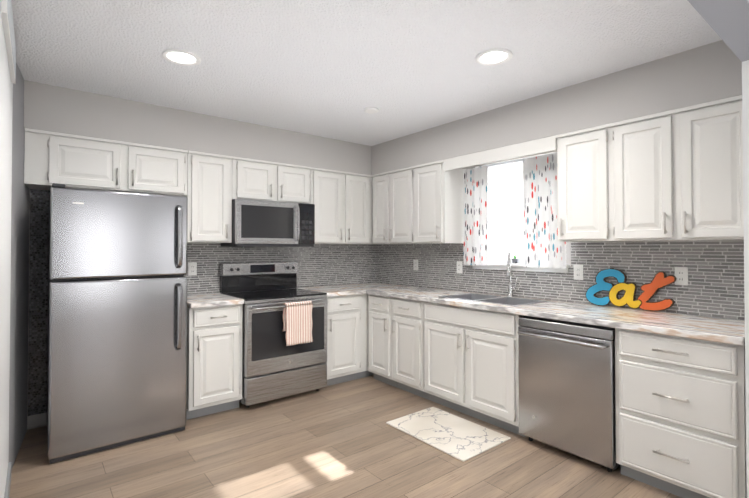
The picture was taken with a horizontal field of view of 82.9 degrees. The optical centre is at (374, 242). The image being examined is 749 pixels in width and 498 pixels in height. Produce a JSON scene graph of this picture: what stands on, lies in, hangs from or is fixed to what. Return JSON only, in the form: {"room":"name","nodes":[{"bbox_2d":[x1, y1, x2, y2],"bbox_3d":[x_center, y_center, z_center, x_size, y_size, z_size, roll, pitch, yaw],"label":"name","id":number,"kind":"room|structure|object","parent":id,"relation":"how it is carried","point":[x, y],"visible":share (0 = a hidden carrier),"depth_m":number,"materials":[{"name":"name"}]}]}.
{"room":"kitchen","nodes":[
{"label":"kitchen","id":0,"kind":"room"},
{"bbox_2d":[0,0,12,497],"bbox_3d":[0.147,0.092,-0.495,0.165,2.450,7.430,1,-1,-39],"label":"wall","id":1,"kind":"structure","parent":0,"point":[6,97],"depth_m":1.99,"materials":[{"name":"white paint"}]},
{"bbox_2d":[4,462,10,497],"bbox_3d":[1.197,1.284,0.450,2.675,0.090,7.220,1,-1,-39],"label":"baseboard","id":2,"kind":"structure","parent":1,"relation":"attached to","point":[7,487],"depth_m":2.26,"materials":[{"name":"grey"}]},
{"bbox_2d":[1,0,15,83],"bbox_3d":[-1.706,-0.983,1.987,0.018,0.205,0.900,1,-1,-39],"label":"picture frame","id":3,"kind":"object","parent":1,"relation":"attached to","point":[7,16],"visible":0.95,"depth_m":1.89,"materials":[{"name":"white"}]},
{"bbox_2d":[9,62,29,469],"bbox_3d":[-2.383,0.134,2.731,0.240,2.450,0.770,1,-1,-39],"label":"wall","id":4,"kind":"structure","parent":0,"point":[19,310],"depth_m":2.71,"materials":[{"name":"grey paint"}]},
{"bbox_2d":[27,189,46,429],"bbox_3d":[-1.973,0.146,3.628,5.400,2.450,0.120,1,-1,-39],"label":"wall","id":5,"kind":"structure","parent":0,"point":[36,421],"depth_m":3.12,"materials":[{"name":"grey paint"}]},
{"bbox_2d":[28,189,49,415],"bbox_3d":[-2.158,0.441,3.396,0.943,1.655,0.006,1,-1,-39],"label":"backsplash","id":6,"kind":"structure","parent":5,"relation":"attached to","point":[38,309],"depth_m":3.13,"materials":[{"name":"grey tile"}]},
{"bbox_2d":[24,128,187,195],"bbox_3d":[-2.030,-0.576,3.279,1.038,0.371,0.362,1,-1,-39],"label":"upper cabinet","id":7,"kind":"object","parent":5,"relation":"attached to","point":[75,161],"visible":0.98,"depth_m":3.12,"materials":[{"name":"white paint"}]},
{"bbox_2d":[186,150,232,242],"bbox_3d":[-1.478,-0.377,3.717,0.367,0.758,0.362,1,-1,-39],"label":"upper cabinet","id":8,"kind":"object","parent":5,"relation":"attached to","point":[209,186],"visible":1,"depth_m":3.60,"materials":[{"name":"white paint"}]},
{"bbox_2d":[232,156,311,203],"bbox_3d":[-1.024,-0.566,4.082,0.787,0.371,0.362,1,-1,-39],"label":"upper cabinet","id":9,"kind":"object","parent":5,"relation":"attached to","point":[254,179],"visible":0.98,"depth_m":3.94,"materials":[{"name":"white paint"}]},
{"bbox_2d":[221,199,314,246],"bbox_3d":[-0.995,-0.168,4.040,0.783,0.415,0.452,1,-1,-39],"label":"microwave","id":10,"kind":"object","parent":9,"relation":"attached to","point":[259,223],"visible":0.96,"depth_m":3.87,"materials":[{"name":"grey metal"}]},
{"bbox_2d":[184,243,375,294],"bbox_3d":[-0.883,0.254,4.417,2.310,0.505,0.006,1,-1,-39],"label":"backsplash","id":11,"kind":"structure","parent":5,"relation":"attached to","point":[330,264],"depth_m":4.51,"materials":[{"name":"tile"}]},
{"bbox_2d":[188,262,196,275],"bbox_3d":[-1.634,0.238,3.808,0.072,0.116,0.007,1,-1,-39],"label":"electrical outlet","id":12,"kind":"object","parent":11,"relation":"attached to","point":[192,268],"visible":1,"depth_m":3.81,"materials":[{"name":"white plastic"}]},
{"bbox_2d":[310,167,372,243],"bbox_3d":[-0.292,-0.364,4.664,1.078,0.758,0.362,1,-1,-39],"label":"upper cabinet","id":13,"kind":"object","parent":5,"relation":"attached to","point":[342,201],"visible":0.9,"depth_m":4.44,"materials":[{"name":"white paint"}]},
{"bbox_2d":[24,80,370,174],"bbox_3d":[-1.169,-0.914,3.997,3.300,0.320,0.330,1,-1,-39],"label":"soffit","id":14,"kind":"structure","parent":0,"point":[51,108],"depth_m":3.44,"materials":[{"name":"grey paint"}]},
{"bbox_2d":[9,375,681,497],"bbox_3d":[0.561,1.354,0.440,5.400,0.050,8.400,1,-1,-39],"label":"floor","id":15,"kind":"structure","parent":0,"point":[342,440],"depth_m":2.60,"materials":[{"name":"brown wood"}]},
{"bbox_2d":[46,183,187,463],"bbox_3d":[-1.874,0.503,3.087,0.798,1.722,0.783,1,-1,-39],"label":"refrigerator","id":16,"kind":"object","parent":15,"relation":"on","point":[117,330],"visible":1,"depth_m":2.80,"materials":[{"name":"grey metal"}]},
{"bbox_2d":[186,304,242,419],"bbox_3d":[-1.415,0.939,3.564,0.415,0.862,0.652,1,-1,-39],"label":"base cabinet","id":17,"kind":"object","parent":15,"relation":"on","point":[214,359],"visible":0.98,"depth_m":3.33,"materials":[{"name":"white paint"}]},
{"bbox_2d":[187,293,243,308],"bbox_3d":[-1.418,0.485,3.573,0.417,0.039,0.633,1,-1,-39],"label":"countertop","id":18,"kind":"structure","parent":17,"relation":"on","point":[213,299],"depth_m":3.41,"materials":[{"name":"stone"}]},
{"bbox_2d":[220,262,327,407],"bbox_3d":[-0.912,0.784,3.893,0.770,1.182,0.737,1,-1,-39],"label":"range","id":19,"kind":"object","parent":15,"relation":"on","point":[274,366],"visible":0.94,"depth_m":3.69,"materials":[{"name":"silver metal"}]},
{"bbox_2d":[283,301,312,345],"bbox_3d":[-0.655,0.688,3.637,0.260,0.357,0.066,1,-1,-39],"label":"towel","id":20,"kind":"object","parent":19,"relation":"hanging from","point":[297,322],"visible":0.96,"depth_m":3.62,"materials":[{"name":"pink fabric"}]},
{"bbox_2d":[326,294,373,385],"bbox_3d":[-0.212,0.952,4.525,1.105,0.862,0.652,1,-1,-39],"label":"base cabinet","id":21,"kind":"object","parent":15,"relation":"on","point":[347,337],"visible":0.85,"depth_m":4.12,"materials":[{"name":"white paint"}]},
{"bbox_2d":[294,285,366,296],"bbox_3d":[-0.468,0.495,4.329,0.455,0.039,0.640,1,-1,-39],"label":"countertop","id":22,"kind":"structure","parent":21,"relation":"on","point":[335,290],"depth_m":4.23,"materials":[{"name":"stone"}]},
{"bbox_2d":[368,294,397,387],"bbox_3d":[0.263,0.949,4.294,0.652,0.862,0.363,1,-1,-39],"label":"base cabinet","id":23,"kind":"object","parent":15,"relation":"on","point":[380,337],"visible":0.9,"depth_m":4.10,"materials":[{"name":"white paint"}]},
{"bbox_2d":[392,297,428,399],"bbox_3d":[0.506,0.945,3.991,0.652,0.862,0.406,1,-1,-39],"label":"base cabinet","id":24,"kind":"object","parent":15,"relation":"on","point":[407,345],"visible":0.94,"depth_m":3.79,"materials":[{"name":"white paint"}]},
{"bbox_2d":[386,407,510,461],"bbox_3d":[0.516,1.357,3.067,0.510,0.011,0.740,1,-1,-39],"label":"mat","id":25,"kind":"object","parent":15,"relation":"on","point":[461,439],"visible":1,"depth_m":3.02,"materials":[{"name":"fabric"}]},
{"bbox_2d":[424,302,524,436],"bbox_3d":[0.923,0.938,3.468,0.652,0.862,0.924,1,-1,-39],"label":"base cabinet","id":26,"kind":"object","parent":15,"relation":"on","point":[470,361],"visible":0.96,"depth_m":3.23,"materials":[{"name":"white paint"}]},
{"bbox_2d":[343,283,744,345],"bbox_3d":[0.862,0.484,3.547,0.647,0.039,3.521,1,-1,-39],"label":"countertop","id":27,"kind":"structure","parent":26,"relation":"on","point":[720,330],"depth_m":2.67,"materials":[{"name":"stone"}]},
{"bbox_2d":[438,293,547,305],"bbox_3d":[0.952,0.554,3.470,0.444,0.190,0.754,1,-1,-39],"label":"sink basin","id":28,"kind":"object","parent":27,"relation":"in","point":[502,300],"visible":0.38,"depth_m":3.54,"materials":[{"name":"silver metal"}]},
{"bbox_2d":[506,250,517,296],"bbox_3d":[1.123,0.263,3.530,0.213,0.403,0.142,1,-1,-39],"label":"faucet","id":29,"kind":"object","parent":27,"relation":"on","point":[511,287],"visible":1,"depth_m":3.58,"materials":[{"name":"silver metal"}]},
{"bbox_2d":[586,268,676,310],"bbox_3d":[1.745,0.320,2.925,0.029,0.273,0.565,1,-1,-39],"label":"sign","id":30,"kind":"object","parent":27,"relation":"on","point":[660,279],"visible":1,"depth_m":2.91,"materials":[{"name":"multicoloured"}]},
{"bbox_2d":[517,315,619,471],"bbox_3d":[1.383,0.932,2.842,0.664,0.858,0.608,1,-1,-39],"label":"dishwasher","id":31,"kind":"object","parent":15,"relation":"on","point":[566,382],"visible":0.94,"depth_m":2.63,"materials":[{"name":"grey metal"}]},
{"bbox_2d":[615,328,746,497],"bbox_3d":[1.781,0.924,2.395,0.652,0.862,0.571,1,-1,-39],"label":"drawers","id":32,"kind":"object","parent":15,"relation":"on","point":[680,416],"visible":1,"depth_m":2.19,"materials":[{"name":"white paint"}]},
{"bbox_2d":[11,0,721,145],"bbox_3d":[0.561,-1.146,0.473,5.400,0.050,8.400,1,-1,-39],"label":"ceiling","id":33,"kind":"structure","parent":0,"point":[332,69],"depth_m":2.43,"materials":[{"name":"white paint"}]},
{"bbox_2d":[162,49,200,65],"bbox_3d":[-1.137,-1.087,2.502,0.210,0.011,0.210,1,-1,-39],"label":"recessed light","id":34,"kind":"object","parent":33,"relation":"in","point":[181,57],"visible":0.96,"depth_m":2.50,"materials":[{"name":"white"}]},
{"bbox_2d":[364,107,378,113],"bbox_3d":[-0.026,-1.070,3.444,0.120,0.022,0.120,1,-1,-39],"label":"smoke detector","id":35,"kind":"object","parent":33,"relation":"attached to","point":[370,110],"visible":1,"depth_m":3.41,"materials":[{"name":"white plastic"}]},
{"bbox_2d":[476,48,512,65],"bbox_3d":[0.702,-1.087,2.496,0.210,0.011,0.210,1,-1,-39],"label":"recessed light","id":36,"kind":"object","parent":33,"relation":"in","point":[495,56],"visible":1,"depth_m":2.49,"materials":[{"name":"white"}]},
{"bbox_2d":[467,167,570,266],"bbox_3d":[2.594,0.125,2.030,0.140,2.450,8.320,1,-1,-39],"label":"wall","id":37,"kind":"structure","parent":0,"point":[568,253],"depth_m":3.29,"materials":[{"name":"grey paint"}]},
{"bbox_2d":[372,160,465,243],"bbox_3d":[0.410,-0.368,4.360,0.362,0.758,1.051,1,-1,-39],"label":"upper cabinet","id":38,"kind":"object","parent":37,"relation":"attached to","point":[420,204],"visible":0.98,"depth_m":4.11,"materials":[{"name":"white paint"}]},
{"bbox_2d":[461,150,556,168],"bbox_3d":[1.158,-0.704,3.605,0.014,0.013,1.060,1,-1,-39],"label":"curtain rod","id":39,"kind":"object","parent":38,"relation":"attached to","point":[510,159],"visible":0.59,"depth_m":3.59,"materials":[{"name":"silver metal"}]},
{"bbox_2d":[463,166,487,265],"bbox_3d":[0.924,-0.238,3.891,0.031,0.895,0.285,1,-1,-39],"label":"curtain","id":40,"kind":"object","parent":39,"relation":"hanging from","point":[475,216],"visible":0.98,"depth_m":3.88,"materials":[{"name":"fabric"}]},
{"bbox_2d":[523,153,565,268],"bbox_3d":[1.343,-0.245,3.368,0.032,0.895,0.375,1,-1,-39],"label":"curtain","id":41,"kind":"object","parent":39,"relation":"hanging from","point":[544,247],"visible":0.83,"depth_m":3.37,"materials":[{"name":"fabric"}]},
{"bbox_2d":[475,152,556,263],"bbox_3d":[1.258,-0.283,3.675,0.100,0.931,0.872,1,-1,-39],"label":"window","id":42,"kind":"structure","parent":37,"relation":"in","point":[510,210],"depth_m":3.81,"materials":[{"name":"white glass"}]},
{"bbox_2d":[473,262,569,272],"bbox_3d":[1.219,0.211,3.637,0.100,0.060,0.930,1,-1,-39],"label":"window sill","id":43,"kind":"structure","parent":37,"relation":"attached to","point":[503,266],"depth_m":3.59,"materials":[{"name":"white"}]},
{"bbox_2d":[512,252,517,262],"bbox_3d":[1.213,0.131,3.665,0.052,0.099,0.061,1,-1,-39],"label":"pot","id":44,"kind":"object","parent":43,"relation":"on","point":[514,260],"visible":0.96,"depth_m":3.65,"materials":[{"name":"grey"}]},
{"bbox_2d":[376,240,744,319],"bbox_3d":[1.120,0.245,3.756,0.006,0.505,3.540,1,-1,-39],"label":"backsplash","id":45,"kind":"structure","parent":37,"relation":"attached to","point":[714,287],"depth_m":3.06,"materials":[{"name":"tile"}]},
{"bbox_2d":[413,260,417,269],"bbox_3d":[0.446,0.244,4.587,0.007,0.116,0.072,1,-1,-39],"label":"electrical outlet","id":46,"kind":"object","parent":45,"relation":"attached to","point":[415,264],"visible":1,"depth_m":4.59,"materials":[{"name":"white plastic"}]},
{"bbox_2d":[457,261,462,273],"bbox_3d":[0.824,0.242,4.115,0.007,0.116,0.072,1,-1,-39],"label":"electrical outlet","id":47,"kind":"object","parent":45,"relation":"attached to","point":[459,266],"visible":1,"depth_m":4.11,"materials":[{"name":"white plastic"}]},
{"bbox_2d":[574,264,582,279],"bbox_3d":[1.544,0.226,3.213,0.007,0.116,0.072,1,-1,-39],"label":"electrical outlet","id":48,"kind":"object","parent":45,"relation":"attached to","point":[578,272],"visible":1,"depth_m":3.21,"materials":[{"name":"white plastic"}]},
{"bbox_2d":[674,267,687,284],"bbox_3d":[1.953,0.214,2.702,0.007,0.116,0.072,1,-1,-39],"label":"electrical outlet","id":49,"kind":"object","parent":45,"relation":"attached to","point":[681,274],"visible":1,"depth_m":2.70,"materials":[{"name":"white plastic"}]},
{"bbox_2d":[556,95,743,241],"bbox_3d":[1.743,-0.390,2.693,0.362,0.758,1.077,1,-1,-39],"label":"upper cabinet","id":50,"kind":"object","parent":37,"relation":"attached to","point":[674,175],"visible":1,"depth_m":2.54,"materials":[{"name":"white paint"}]},
{"bbox_2d":[371,40,741,174],"bbox_3d":[1.096,-0.920,3.541,0.330,0.320,3.210,1,-1,-39],"label":"soffit","id":51,"kind":"structure","parent":0,"point":[710,72],"depth_m":2.87,"materials":[{"name":"grey paint"}]},
{"bbox_2d":[443,135,556,170],"bbox_3d":[0.967,-0.708,3.452,0.020,0.103,1.066,1,-1,-39],"label":"window valance","id":52,"kind":"object","parent":51,"relation":"attached to","point":[538,146],"visible":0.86,"depth_m":3.37,"materials":[{"name":"white paint"}]},
{"bbox_2d":[688,0,748,61],"bbox_3d":[0.965,-0.980,1.299,3.335,0.260,0.130,1,-1,-39],"label":"header beam","id":53,"kind":"structure","parent":0,"point":[727,21],"depth_m":1.62,"materials":[{"name":"grey paint"}]},
{"bbox_2d":[742,60,748,497],"bbox_3d":[2.010,0.256,2.118,0.660,2.190,0.130,1,-1,-39],"label":"wall","id":54,"kind":"structure","parent":0,"point":[745,96],"depth_m":1.96,"materials":[{"name":"white paint"}]},
{"label":"outside","id":55,"kind":"structure","parent":0,"visible":0},
{"bbox_2d":[488,162,523,257],"bbox_3d":[1.457,-0.231,3.833,0.010,2.030,2.070,1,-1,-39],"label":"daylight","id":56,"kind":"structure","parent":55,"point":[504,235],"depth_m":4.07,"materials":[{"name":"white"}]}
]}

